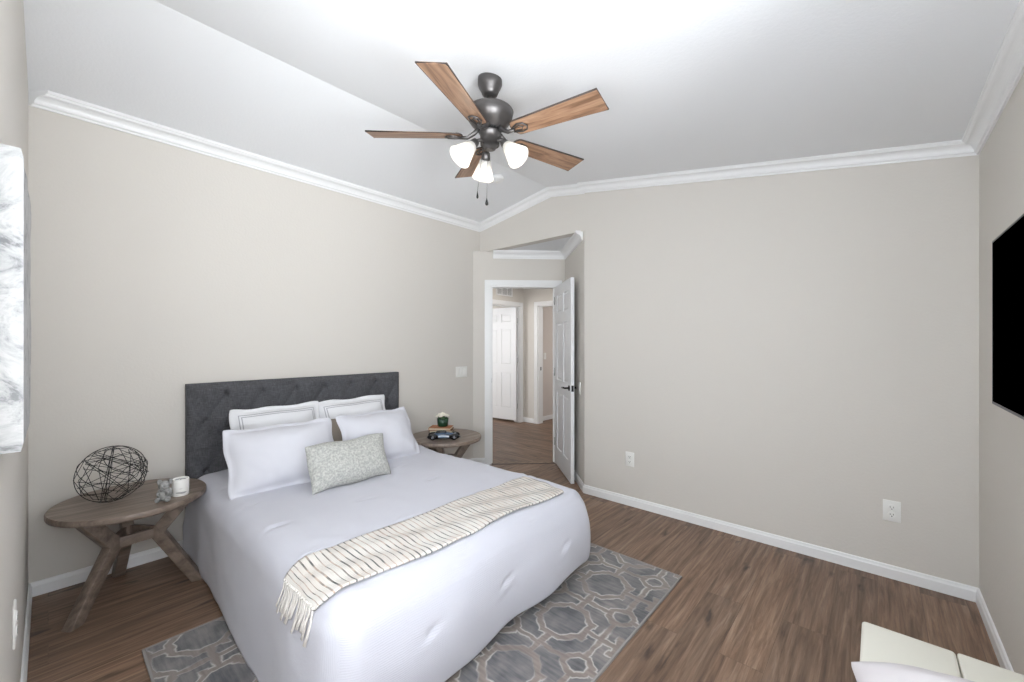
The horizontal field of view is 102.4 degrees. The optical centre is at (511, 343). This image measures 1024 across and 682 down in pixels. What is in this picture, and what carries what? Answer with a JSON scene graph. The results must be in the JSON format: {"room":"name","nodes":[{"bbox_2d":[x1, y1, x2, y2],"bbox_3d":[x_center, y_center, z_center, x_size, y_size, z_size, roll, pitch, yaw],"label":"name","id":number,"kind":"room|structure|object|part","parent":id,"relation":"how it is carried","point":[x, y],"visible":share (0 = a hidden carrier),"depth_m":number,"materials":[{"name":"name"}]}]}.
{"room":"bedroom","nodes":[
{"label":"bedroom","id":0,"kind":"room"},
{"bbox_2d":[0,0,27,681],"bbox_3d":[-1.228,-0.120,0.914,4.102,3.000,0.120,0,0,42],"label":"wall","id":1,"kind":"structure","parent":0,"point":[13,59],"depth_m":1.24,"materials":[{"name":"white paint"}]},
{"bbox_2d":[12,599,17,649],"bbox_3d":[-1.518,0.855,1.258,0.078,0.122,0.010,0,0,42],"label":"wall outlet","id":2,"kind":"object","parent":1,"relation":"attached to","point":[14,609],"visible":1,"depth_m":1.24,"materials":[{"name":"white plastic"}]},
{"bbox_2d":[0,144,30,453],"bbox_3d":[-1.285,-0.095,1.072,0.576,0.656,0.038,0,0,42],"label":"canvas","id":3,"kind":"object","parent":1,"relation":"attached to","point":[15,206],"visible":1,"depth_m":0.88,"materials":[{"name":"fabric"}]},
{"bbox_2d":[20,583,31,681],"bbox_3d":[-1.183,1.342,0.964,3.862,0.076,0.014,0,0,42],"label":"baseboard","id":4,"kind":"structure","parent":1,"relation":"attached to","point":[24,669],"depth_m":1.84,"materials":[{"name":"white"}]},
{"bbox_2d":[28,105,479,582],"bbox_3d":[-1.521,-0.120,3.583,0.120,3.000,3.722,0,0,42],"label":"wall","id":5,"kind":"structure","parent":0,"point":[157,268],"depth_m":2.75,"materials":[{"name":"white paint"}]},
{"bbox_2d":[28,90,479,231],"bbox_3d":[-1.476,-1.343,3.490,0.070,0.090,3.402,0,0,42],"label":"trim","id":6,"kind":"structure","parent":5,"relation":"attached to","point":[47,100],"depth_m":2.85,"materials":[{"name":"white wood"}]},
{"bbox_2d":[30,458,484,596],"bbox_3d":[-1.468,1.342,3.473,0.105,0.076,3.388,0,0,42],"label":"baseboard","id":7,"kind":"structure","parent":5,"relation":"attached to","point":[50,584],"depth_m":2.38,"materials":[{"name":"white wood"}]},
{"bbox_2d":[456,366,466,376],"bbox_3d":[-0.559,0.308,4.567,0.012,0.117,0.164,0,0,42],"label":"light switch","id":8,"kind":"object","parent":5,"relation":"attached to","point":[461,371],"visible":1,"depth_m":4.57,"materials":[{"name":"white plastic"}]},
{"bbox_2d":[493,288,523,416],"bbox_3d":[-0.926,0.130,6.129,0.120,2.500,3.538,0,0,42],"label":"wall","id":9,"kind":"structure","parent":0,"point":[518,294],"depth_m":7.21,"materials":[{"name":"white paint"}]},
{"bbox_2d":[496,288,512,296],"bbox_3d":[-0.126,-0.921,6.931,0.012,0.222,0.400,0,0,42],"label":"air vent","id":10,"kind":"object","parent":9,"relation":"in","point":[499,291],"visible":0.56,"depth_m":6.93,"materials":[{"name":"white metal"}]},
{"bbox_2d":[493,307,517,419],"bbox_3d":[-0.210,0.347,7.400,0.726,1.975,0.048,0,0,35],"label":"door","id":11,"kind":"structure","parent":9,"relation":"in","point":[505,320],"depth_m":7.31,"materials":[{"name":"white paint"}]},
{"bbox_2d":[493,299,522,422],"bbox_3d":[-0.167,0.327,6.968,0.141,2.106,0.932,0,0,42],"label":"trim","id":12,"kind":"structure","parent":9,"relation":"attached to","point":[519,305],"depth_m":7.23,"materials":[{"name":"white wood"}]},
{"bbox_2d":[27,418,999,681],"bbox_3d":[0.076,1.406,4.886,7.426,0.052,7.791,0,0,42],"label":"floor","id":13,"kind":"structure","parent":0,"point":[741,609],"depth_m":2.12,"materials":[{"name":"brown wood"}]},
{"bbox_2d":[44,478,205,632],"bbox_3d":[-2.108,1.115,2.291,0.656,0.530,0.656,0,0,42],"label":"side table","id":14,"kind":"object","parent":13,"relation":"on","point":[90,518],"visible":0.91,"depth_m":2.18,"materials":[{"name":"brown wood"}]},
{"bbox_3d":[-2.125,1.132,2.086,0.052,0.496,0.236,0,0,5],"label":"leg","id":15,"kind":"part","parent":14,"relation":"part of","materials":[{"name":"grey wood"}]},
{"bbox_2d":[73,445,148,502],"bbox_3d":[-2.170,0.704,2.235,0.294,0.296,0.295,0,0,42],"label":"wire sphere","id":16,"kind":"object","parent":14,"relation":"on","point":[109,465],"visible":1,"depth_m":2.21,"materials":[{"name":"black metal"}]},
{"bbox_3d":[-2.278,1.132,2.408,0.236,0.496,0.052,0,0,35],"label":"leg","id":17,"kind":"part","parent":14,"relation":"part of","materials":[{"name":"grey wood"}]},
{"bbox_2d":[154,479,172,502],"bbox_3d":[-1.881,0.794,2.225,0.070,0.118,0.087,0,0,-23],"label":"figurine","id":18,"kind":"object","parent":14,"relation":"on","point":[164,493],"visible":1,"depth_m":2.21,"materials":[{"name":"ceramic"}]},
{"bbox_3d":[-1.923,1.132,2.380,0.236,0.496,0.052,0,0,-25],"label":"leg","id":19,"kind":"part","parent":14,"relation":"part of","materials":[{"name":"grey wood"}]},
{"bbox_2d":[172,476,188,496],"bbox_3d":[-1.869,0.804,2.323,0.078,0.092,0.078,0,0,42],"label":"candle","id":20,"kind":"object","parent":14,"relation":"on","point":[180,485],"visible":0.97,"depth_m":2.29,"materials":[{"name":"wax"}]},
{"bbox_2d":[185,372,398,509],"bbox_3d":[-0.868,0.823,2.650,2.056,1.114,1.603,0,0,42],"label":"headboard","id":21,"kind":"object","parent":13,"relation":"on","point":[208,406],"visible":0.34,"depth_m":2.91,"materials":[{"name":"grey fabric"}]},
{"bbox_2d":[182,445,590,681],"bbox_3d":[-0.792,1.113,2.561,2.109,0.518,1.696,0,0,42],"label":"comforter","id":22,"kind":"object","parent":21,"relation":"on","point":[425,618],"visible":0.74,"depth_m":1.85,"materials":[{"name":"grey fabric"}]},
{"bbox_2d":[229,401,319,429],"bbox_3d":[-1.654,0.656,2.932,0.238,0.436,0.600,0,0,37],"label":"pillow","id":23,"kind":"object","parent":22,"relation":"on","point":[239,419],"visible":0.33,"depth_m":2.88,"materials":[{"name":"white fabric"}]},
{"bbox_2d":[222,417,333,499],"bbox_3d":[-1.426,0.695,2.593,0.640,0.370,0.284,0,0,-44],"label":"pillow","id":24,"kind":"object","parent":22,"relation":"on","point":[261,459],"visible":0.84,"depth_m":2.46,"materials":[{"name":"white fabric"}]},
{"bbox_2d":[331,419,342,440],"bbox_3d":[-1.353,0.718,3.019,0.154,0.318,0.347,0,0,41],"label":"pillow","id":25,"kind":"object","parent":22,"relation":"on","point":[336,433],"visible":0.06,"depth_m":3.06,"materials":[{"name":"beige fabric"}]},
{"bbox_2d":[305,433,390,494],"bbox_3d":[-1.018,0.738,2.596,0.516,0.264,0.195,0,0,-44],"label":"lumbar pillow","id":26,"kind":"object","parent":22,"relation":"on","point":[336,463],"visible":1,"depth_m":2.51,"materials":[{"name":"white fabric"}]},
{"bbox_2d":[319,395,385,418],"bbox_3d":[-1.272,0.657,3.358,0.227,0.441,0.592,0,0,40],"label":"pillow","id":27,"kind":"object","parent":22,"relation":"on","point":[331,409],"visible":0.25,"depth_m":3.31,"materials":[{"name":"white fabric"}]},
{"bbox_2d":[336,406,419,459],"bbox_3d":[-0.996,0.699,3.106,0.272,0.374,0.593,0,0,39],"label":"pillow","id":28,"kind":"object","parent":22,"relation":"on","point":[399,440],"visible":0.7,"depth_m":3.06,"materials":[{"name":"white fabric"}]},
{"bbox_2d":[276,477,563,647],"bbox_3d":[-0.295,0.933,1.987,0.358,0.189,1.450,0,0,42],"label":"throw blanket","id":29,"kind":"object","parent":22,"relation":"on","point":[314,578],"visible":1,"depth_m":1.74,"materials":[{"name":"white fabric"}]},
{"bbox_2d":[142,543,681,681],"bbox_3d":[-0.327,1.373,2.134,1.602,0.012,2.201,0,0,42],"label":"area rug","id":30,"kind":"object","parent":13,"relation":"on","point":[575,633],"visible":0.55,"depth_m":1.91,"materials":[{"name":"grey fabric"}]},
{"bbox_2d":[413,429,480,457],"bbox_3d":[-0.613,1.115,3.813,0.656,0.530,0.656,0,0,42],"label":"side table","id":31,"kind":"object","parent":13,"relation":"on","point":[468,437],"visible":0.4,"depth_m":3.66,"materials":[{"name":"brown wood"}]},
{"bbox_3d":[-0.630,1.132,3.608,0.052,0.496,0.236,0,0,5],"label":"leg","id":32,"kind":"part","parent":31,"relation":"part of","materials":[{"name":"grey wood"}]},
{"bbox_2d":[429,427,453,432],"bbox_3d":[-0.681,0.836,3.986,0.222,0.028,0.150,0,0,-3],"label":"book","id":33,"kind":"object","parent":31,"relation":"on","point":[451,430],"visible":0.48,"depth_m":3.91,"materials":[{"name":"brown paper"}]},
{"bbox_2d":[428,425,452,430],"bbox_3d":[-0.684,0.809,3.974,0.207,0.024,0.140,0,0,6],"label":"book","id":34,"kind":"object","parent":33,"relation":"on","point":[433,427],"visible":0.95,"depth_m":3.93,"materials":[{"name":"brown paper"}]},
{"bbox_2d":[435,412,449,426],"bbox_3d":[-0.671,0.729,4.000,0.126,0.136,0.133,0,0,42],"label":"potted flowers","id":35,"kind":"object","parent":34,"relation":"on","point":[442,421],"visible":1,"depth_m":3.96,"materials":[{"name":"green ceramic"}]},
{"bbox_3d":[-0.672,0.758,3.995,0.115,0.078,0.115,0,0,42],"label":"pot","id":36,"kind":"part","parent":35,"relation":"part of","materials":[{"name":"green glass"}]},
{"bbox_2d":[427,430,460,440],"bbox_3d":[-0.611,0.813,3.688,0.300,0.074,0.126,0,0,-6],"label":"model car","id":37,"kind":"object","parent":31,"relation":"on","point":[439,434],"visible":1,"depth_m":3.65,"materials":[{"name":"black metal"}]},
{"bbox_3d":[-0.427,1.132,3.902,0.236,0.496,0.052,0,0,-25],"label":"leg","id":38,"kind":"part","parent":31,"relation":"part of","materials":[{"name":"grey wood"}]},
{"bbox_2d":[492,463,554,464],"bbox_3d":[0.131,1.379,4.738,0.732,0.003,0.024,0,0,-3],"label":"trim","id":39,"kind":"structure","parent":13,"relation":"on","point":[509,463],"depth_m":4.74,"materials":[{"name":"brown wood"}]},
{"bbox_2d":[860,622,1023,681],"bbox_3d":[1.087,1.140,0.964,0.423,0.480,0.645,0,0,42],"label":"bench","id":40,"kind":"object","parent":13,"relation":"on","point":[878,644],"visible":0.77,"depth_m":1.19,"materials":[{"name":"beige leather"}]},
{"bbox_3d":[1.008,0.940,1.034,0.210,0.080,0.645,0,0,42],"label":"seat panel","id":41,"kind":"part","parent":40,"relation":"part of","materials":[{"name":"beige leather"}]},
{"bbox_2d":[851,661,973,681],"bbox_3d":[0.942,0.802,0.736,0.461,0.209,0.461,0,0,29],"label":"cushion","id":42,"kind":"object","parent":40,"relation":"on","point":[864,671],"visible":1,"depth_m":0.93,"materials":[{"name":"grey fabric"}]},
{"bbox_3d":[1.166,0.940,0.893,0.212,0.080,0.645,0,0,42],"label":"seat panel","id":43,"kind":"part","parent":40,"relation":"part of","materials":[{"name":"beige leather"}]},
{"bbox_2d":[473,251,564,457],"bbox_3d":[0.082,0.160,4.795,1.064,2.440,0.120,0,0,-3],"label":"wall","id":44,"kind":"structure","parent":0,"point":[485,267],"depth_m":4.71,"materials":[{"name":"white paint"}]},
{"bbox_2d":[485,280,561,464],"bbox_3d":[0.128,0.325,4.789,0.890,2.111,0.143,0,0,-3],"label":"door frame","id":45,"kind":"structure","parent":44,"relation":"attached to","point":[489,284],"depth_m":4.71,"materials":[{"name":"white wood"}]},
{"bbox_2d":[554,277,575,483],"bbox_3d":[0.544,0.358,4.391,0.134,2.020,0.757,0,0,-6],"label":"door","id":46,"kind":"structure","parent":45,"relation":"attached to","point":[564,292],"depth_m":4.29,"materials":[{"name":"white paint"}]},
{"bbox_2d":[23,0,1018,250],"bbox_3d":[0.148,-1.350,2.464,4.102,0.585,4.265,0,0,42],"label":"ceiling","id":47,"kind":"structure","parent":0,"point":[684,85],"depth_m":2.06,"materials":[{"name":"white paint"}]},
{"bbox_2d":[365,61,608,205],"bbox_3d":[-0.087,-1.063,2.160,1.218,0.682,1.239,0,0,42],"label":"ceiling fan","id":48,"kind":"object","parent":47,"relation":"hanging from","point":[490,116],"visible":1,"depth_m":2.08,"materials":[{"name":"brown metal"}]},
{"bbox_3d":[-0.505,-1.099,2.166,0.487,0.007,0.134,1,15,0],"label":"blade","id":49,"kind":"part","parent":48,"relation":"part of","materials":[{"name":"brown wood"}]},
{"bbox_3d":[-0.234,-1.079,1.798,0.134,0.007,0.487,14,6,17],"label":"blade","id":50,"kind":"part","parent":48,"relation":"part of","materials":[{"name":"brown wood"}]},
{"bbox_3d":[-0.250,-0.966,2.087,0.122,0.138,0.136,0,0,42],"label":"lamp shade","id":51,"kind":"part","parent":48,"relation":"part of","materials":[{"name":"white glass"}]},
{"bbox_3d":[-0.238,-1.112,2.536,0.134,0.007,0.487,-13,7,-17],"label":"blade","id":52,"kind":"part","parent":48,"relation":"part of","materials":[{"name":"brown wood"}]},
{"bbox_3d":[-0.189,-1.029,2.127,0.054,0.073,0.097,0,0,42],"label":"lamp arm","id":53,"kind":"part","parent":48,"relation":"part of","materials":[{"name":"grey metal"}]},
{"bbox_3d":[-0.155,-0.966,2.325,0.132,0.138,0.122,0,0,42],"label":"lamp shade","id":54,"kind":"part","parent":48,"relation":"part of","materials":[{"name":"white glass"}]},
{"bbox_3d":[-0.135,-1.029,2.248,0.051,0.073,0.098,0,0,-25],"label":"lamp arm","id":55,"kind":"part","parent":48,"relation":"part of","materials":[{"name":"grey metal"}]},
{"bbox_3d":[-0.044,-1.029,2.128,0.098,0.073,0.052,0,0,42],"label":"lamp arm","id":56,"kind":"part","parent":48,"relation":"part of","materials":[{"name":"grey metal"}]},
{"bbox_3d":[0.017,-0.966,2.089,0.136,0.138,0.123,0,0,42],"label":"lamp shade","id":57,"kind":"part","parent":48,"relation":"part of","materials":[{"name":"white glass"}]},
{"bbox_3d":[0.197,-1.100,2.398,0.487,0.007,0.134,-1,-9,-36],"label":"blade","id":58,"kind":"part","parent":48,"relation":"part of","materials":[{"name":"brown wood"}]},
{"bbox_3d":[0.199,-1.079,1.942,0.487,0.007,0.134,3,-9,36],"label":"blade","id":59,"kind":"part","parent":48,"relation":"part of","materials":[{"name":"brown wood"}]},
{"bbox_2d":[491,174,503,183],"bbox_3d":[-0.138,-1.500,3.760,0.132,0.050,0.131,0,0,-44],"label":"smoke detector","id":60,"kind":"object","parent":47,"relation":"attached to","point":[498,178],"visible":0.8,"depth_m":3.72,"materials":[{"name":"white plastic"}]},
{"bbox_2d":[524,289,552,418],"bbox_3d":[1.256,0.130,6.477,2.921,2.500,0.120,0,0,42],"label":"wall","id":61,"kind":"structure","parent":0,"point":[531,296],"depth_m":7.24,"materials":[{"name":"white paint"}]},
{"bbox_2d":[523,417,533,422],"bbox_3d":[0.287,1.342,7.231,0.231,0.076,0.038,0,0,42],"label":"baseboard","id":62,"kind":"structure","parent":61,"relation":"attached to","point":[530,420],"depth_m":7.24,"materials":[{"name":"white wood"}]},
{"bbox_2d":[534,300,552,423],"bbox_3d":[0.774,0.327,6.891,0.922,2.106,0.141,0,0,42],"label":"trim","id":63,"kind":"structure","parent":61,"relation":"attached to","point":[538,306],"depth_m":7.13,"materials":[{"name":"white wood"}]},
{"bbox_2d":[543,306,552,415],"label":"door","id":64,"kind":"structure","parent":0,"point":[547,311],"depth_m":7.53,"materials":[{"name":"beige wood"}]},
{"bbox_2d":[543,414,552,420],"bbox_3d":[1.034,1.342,7.933,0.014,0.076,1.762,0,0,42],"label":"baseboard","id":65,"kind":"structure","parent":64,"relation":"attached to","point":[547,417],"depth_m":7.50,"materials":[{"name":"white wood"}]},
{"bbox_2d":[565,230,584,483],"bbox_3d":[0.700,0.160,4.360,0.120,2.440,1.081,0,0,-3],"label":"wall","id":66,"kind":"structure","parent":0,"point":[575,262],"depth_m":4.03,"materials":[{"name":"white paint"}]},
{"bbox_2d":[493,230,582,258],"bbox_3d":[0.226,-1.023,4.298,0.834,0.090,0.890,0,0,-3],"label":"trim","id":67,"kind":"structure","parent":66,"relation":"attached to","point":[576,239],"depth_m":4.69,"materials":[{"name":"white wood"}]},
{"bbox_2d":[574,470,584,491],"bbox_3d":[0.637,1.342,4.289,0.014,0.076,0.958,0,0,-3],"label":"baseboard","id":68,"kind":"structure","parent":66,"relation":"attached to","point":[578,480],"depth_m":4.01,"materials":[{"name":"white wood"}]},
{"bbox_2d":[480,155,978,587],"bbox_3d":[1.131,-0.120,3.496,4.003,3.000,0.130,0,0,42],"label":"wall","id":69,"kind":"structure","parent":0,"point":[789,355],"depth_m":2.74,"materials":[{"name":"white paint"}]},
{"bbox_2d":[480,184,584,231],"bbox_3d":[0.136,-1.426,4.286,1.425,0.256,0.070,0,0,42],"label":"trim","id":70,"kind":"structure","parent":69,"relation":"attached to","point":[565,190],"depth_m":4.24,"materials":[{"name":"white wood"}]},
{"bbox_2d":[626,451,633,466],"bbox_3d":[1.005,0.985,3.515,0.078,0.122,0.010,0,0,42],"label":"wall outlet","id":71,"kind":"object","parent":69,"relation":"attached to","point":[629,455],"visible":1,"depth_m":3.51,"materials":[{"name":"white plastic"}]},
{"bbox_2d":[577,140,976,192],"bbox_3d":[1.548,-1.252,2.993,2.472,0.485,0.070,0,0,42],"label":"trim","id":72,"kind":"structure","parent":69,"relation":"attached to","point":[955,148],"depth_m":2.71,"materials":[{"name":"white wood"}]},
{"bbox_2d":[583,485,977,601],"bbox_3d":[1.577,1.342,3.005,2.443,0.076,0.014,0,0,42],"label":"baseboard","id":73,"kind":"structure","parent":69,"relation":"attached to","point":[967,592],"depth_m":2.69,"materials":[{"name":"white wood"}]},
{"bbox_2d":[883,499,900,522],"bbox_3d":[2.235,0.984,2.423,0.078,0.122,0.010,0,0,42],"label":"wall outlet","id":74,"kind":"object","parent":69,"relation":"attached to","point":[891,509],"visible":1,"depth_m":2.42,"materials":[{"name":"white plastic"}]},
{"bbox_2d":[888,512,895,517],"bbox_3d":[2.234,1.005,2.422,0.034,0.034,0.004,0,0,42],"label":"socket","id":75,"kind":"object","parent":74,"relation":"attached to","point":[890,514],"depth_m":2.42,"materials":[{"name":"white plastic"}]},
{"bbox_2d":[888,505,895,510],"bbox_3d":[2.234,0.963,2.422,0.034,0.034,0.004,0,0,42],"label":"socket","id":76,"kind":"object","parent":74,"relation":"attached to","point":[890,507],"depth_m":2.42,"materials":[{"name":"white plastic"}]},
{"bbox_2d":[979,73,1023,674],"bbox_3d":[1.421,-0.120,0.898,0.120,3.000,3.612,0,0,42],"label":"wall","id":77,"kind":"structure","parent":0,"point":[1001,158],"depth_m":1.82,"materials":[{"name":"white paint"}]},
{"bbox_2d":[962,0,1023,154],"bbox_3d":[1.350,-1.054,0.961,0.070,0.090,3.372,0,0,42],"label":"trim","id":78,"kind":"structure","parent":77,"relation":"attached to","point":[1007,69],"depth_m":1.66,"materials":[{"name":"white"}]},
{"bbox_2d":[976,588,1013,671],"bbox_3d":[1.371,1.342,0.943,0.014,0.076,3.372,0,0,42],"label":"baseboard","id":79,"kind":"structure","parent":77,"relation":"attached to","point":[996,642],"depth_m":1.89,"materials":[{"name":"white wood"}]},
{"bbox_2d":[992,214,1023,419],"bbox_3d":[1.547,-0.084,1.183,0.070,0.636,1.104,0,0,42],"label":"television","id":80,"kind":"object","parent":77,"relation":"attached to","point":[1008,247],"visible":1,"depth_m":1.42,"materials":[{"name":"black plastic"}]}
]}

